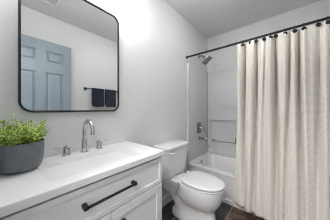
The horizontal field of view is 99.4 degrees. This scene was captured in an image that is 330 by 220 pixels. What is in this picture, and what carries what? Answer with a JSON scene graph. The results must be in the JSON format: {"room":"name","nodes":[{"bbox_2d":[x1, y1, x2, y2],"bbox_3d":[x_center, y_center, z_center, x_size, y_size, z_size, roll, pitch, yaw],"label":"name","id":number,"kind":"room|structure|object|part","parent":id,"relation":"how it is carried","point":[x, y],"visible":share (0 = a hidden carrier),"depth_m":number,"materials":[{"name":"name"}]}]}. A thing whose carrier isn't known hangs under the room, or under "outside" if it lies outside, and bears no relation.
{"room":"bathroom","nodes":[
{"label":"bathroom","id":0,"kind":"room"},
{"bbox_2d":[0,0,206,197],"bbox_3d":[-0.076,-0.077,1.667,0.100,2.447,2.540,0,0,40],"label":"wall","id":1,"kind":"structure","parent":0,"point":[155,41],"depth_m":1.35,"materials":[{"name":"paint"}]},
{"bbox_2d":[18,0,118,112],"bbox_3d":[-0.588,-0.374,0.966,0.028,0.789,0.590,0,0,40],"label":"mirror","id":2,"kind":"object","parent":1,"relation":"attached to","point":[68,50],"visible":1,"depth_m":0.90,"materials":[{"name":"black mirror"}]},
{"bbox_2d":[162,193,172,207],"bbox_3d":[-0.006,1.093,1.662,0.013,0.105,1.020,0,0,40],"label":"baseboard","id":3,"kind":"structure","parent":1,"relation":"attached to","point":[166,199],"depth_m":1.68,"materials":[{"name":"white paint"}]},
{"bbox_2d":[198,55,211,64],"bbox_3d":[0.646,-0.820,2.280,0.210,0.167,0.156,0,0,40],"label":"shower","id":4,"kind":"object","parent":1,"relation":"attached to","point":[208,58],"visible":1,"depth_m":2.25,"materials":[{"name":"silver metal"}]},
{"bbox_2d":[186,16,329,58],"bbox_3d":[0.869,-0.756,1.577,1.454,0.040,0.040,0,0,40],"label":"shower curtain rod","id":5,"kind":"object","parent":1,"relation":"attached to","point":[328,17],"visible":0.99,"depth_m":1.45,"materials":[{"name":"black metal"}]},
{"bbox_2d":[162,200,264,219],"bbox_3d":[-0.148,1.196,0.382,1.655,0.100,4.790,0,0,40],"label":"floor","id":6,"kind":"structure","parent":0,"point":[225,211],"depth_m":1.52,"materials":[{"name":"tile"}]},
{"bbox_2d":[0,157,161,219],"bbox_3d":[-0.421,0.735,0.824,0.460,0.822,0.768,0,0,40],"label":"vanity cabinet","id":7,"kind":"object","parent":6,"relation":"on","point":[134,193],"visible":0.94,"depth_m":0.70,"materials":[{"name":"white wood"}]},
{"bbox_2d":[0,141,164,217],"bbox_3d":[-0.428,0.348,0.827,0.447,0.117,0.789,0,0,40],"label":"countertop","id":8,"kind":"structure","parent":7,"relation":"on","point":[57,175],"depth_m":0.67,"materials":[{"name":"white stone"}]},
{"bbox_2d":[0,113,52,174],"bbox_3d":[-0.684,0.152,0.677,0.202,0.274,0.217,0,0,40],"label":"potted plant","id":9,"kind":"object","parent":8,"relation":"on","point":[20,152],"visible":1,"depth_m":0.63,"materials":[{"name":"green plant"}]},
{"bbox_3d":[-0.687,0.223,0.670,0.168,0.133,0.168,0,0,40],"label":"pot","id":10,"kind":"part","parent":9,"relation":"part of","materials":[{"name":"grey ceramic"}]},
{"bbox_2d":[54,119,106,155],"bbox_3d":[-0.504,0.178,0.915,0.174,0.224,0.328,0,0,40],"label":"faucet","id":11,"kind":"object","parent":8,"relation":"on","point":[66,150],"visible":1,"depth_m":0.93,"materials":[{"name":"silver metal"}]},
{"bbox_3d":[-0.618,0.259,0.878,0.049,0.062,0.049,0,0,40],"label":"handle","id":12,"kind":"part","parent":11,"relation":"part of","materials":[{"name":"silver metal"}]},
{"bbox_3d":[-0.503,0.178,0.914,0.170,0.224,0.049,0,0,40],"label":"spout","id":13,"kind":"part","parent":11,"relation":"part of","materials":[{"name":"silver metal"}]},
{"bbox_3d":[-0.486,0.259,1.034,0.049,0.062,0.049,0,0,40],"label":"handle","id":14,"kind":"part","parent":11,"relation":"part of","materials":[{"name":"silver metal"}]},
{"bbox_3d":[-0.397,0.781,0.556,0.018,0.529,0.385,0,0,40],"label":"door","id":15,"kind":"part","parent":7,"relation":"part of","materials":[{"name":"white wood"}]},
{"bbox_3d":[-0.256,0.416,0.690,0.036,0.018,0.273,0,0,40],"label":"handle","id":16,"kind":"part","parent":7,"relation":"part of","materials":[{"name":"black metal"}]},
{"bbox_3d":[-0.149,0.781,0.847,0.018,0.529,0.373,0,0,40],"label":"door","id":17,"kind":"part","parent":7,"relation":"part of","materials":[{"name":"white wood"}]},
{"bbox_2d":[154,139,224,219],"bbox_3d":[0.255,0.765,1.448,0.668,0.762,0.435,0,0,40],"label":"toilet","id":18,"kind":"object","parent":6,"relation":"on","point":[196,195],"visible":1,"depth_m":1.40,"materials":[{"name":"white ceramic"}]},
{"bbox_3d":[0.081,0.404,1.588,0.220,0.040,0.424,0,0,40],"label":"tank lid","id":19,"kind":"part","parent":18,"relation":"part of","materials":[{"name":"white ceramic"}]},
{"bbox_3d":[0.079,0.578,1.590,0.194,0.308,0.392,0,0,40],"label":"tank","id":20,"kind":"part","parent":18,"relation":"part of","materials":[{"name":"white ceramic"}]},
{"bbox_3d":[0.316,0.944,1.446,0.544,0.404,0.358,0,0,40],"label":"bowl","id":21,"kind":"part","parent":18,"relation":"part of","materials":[{"name":"white ceramic"}]},
{"bbox_3d":[0.376,0.733,1.395,0.414,0.015,0.342,0,0,40],"label":"seat","id":22,"kind":"part","parent":18,"relation":"part of","materials":[{"name":"white plastic"}]},
{"bbox_3d":[0.377,0.709,1.394,0.413,0.024,0.344,0,0,40],"label":"lid","id":23,"kind":"part","parent":18,"relation":"part of","materials":[{"name":"white plastic"}]},
{"bbox_2d":[187,152,262,218],"bbox_3d":[1.106,0.968,1.856,1.449,0.356,0.713,0,0,40],"label":"bathtub","id":24,"kind":"object","parent":6,"relation":"on","point":[222,167],"visible":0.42,"depth_m":2.00,"materials":[{"name":"white ceramic"}]},
{"bbox_2d":[165,0,320,38],"bbox_3d":[-0.148,-1.351,0.382,1.655,0.100,4.790,0,0,40],"label":"ceiling","id":25,"kind":"structure","parent":0,"point":[211,18],"depth_m":1.87,"materials":[{"name":"paint"}]},
{"bbox_2d":[207,0,324,71],"bbox_3d":[1.372,-0.077,2.168,1.655,2.447,0.100,0,0,40],"label":"wall","id":26,"kind":"structure","parent":0,"point":[224,58],"depth_m":2.13,"materials":[{"name":"paint"}]},
{"bbox_2d":[187,63,236,162],"bbox_3d":[1.108,0.056,1.858,1.453,1.463,0.712,0,0,40],"label":"tub surround","id":27,"kind":"object","parent":26,"relation":"attached to","point":[211,96],"visible":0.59,"depth_m":2.36,"materials":[{"name":"white plastic"}]},
{"bbox_3d":[0.558,0.056,2.316,0.022,1.463,0.697,0,0,40],"label":"panel","id":28,"kind":"part","parent":27,"relation":"part of","materials":[{"name":"white plastic"}]},
{"bbox_2d":[197,122,205,133],"bbox_3d":[0.602,0.312,2.278,0.114,0.177,0.136,0,0,40],"label":"shower valve","id":29,"kind":"object","parent":27,"relation":"attached to","point":[199,127],"visible":1,"depth_m":2.28,"materials":[{"name":"silver metal"}]},
{"bbox_3d":[1.326,0.056,2.114,1.423,1.463,0.039,0,0,40],"label":"panel","id":30,"kind":"part","parent":27,"relation":"part of","materials":[{"name":"white plastic"}]},
{"bbox_2d":[325,0,329,20],"bbox_3d":[1.108,-0.077,0.659,0.100,2.447,2.540,0,0,40],"label":"wall","id":31,"kind":"structure","parent":0,"point":[327,2],"depth_m":1.56,"materials":[{"name":"paint"}]},
{"bbox_3d":[1.197,-0.733,1.292,0.035,0.079,0.060,0,0,40],"label":"curtain ring","id":32,"kind":"object","parent":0,"visible":0},
{"bbox_2d":[233,20,329,219],"bbox_3d":[1.087,0.160,1.342,0.801,1.783,0.214,0,0,40],"label":"shower curtain","id":33,"kind":"object","parent":32,"relation":"hanging from","point":[282,161],"visible":0.99,"depth_m":1.28,"materials":[{"name":"beige fabric"}]}
]}

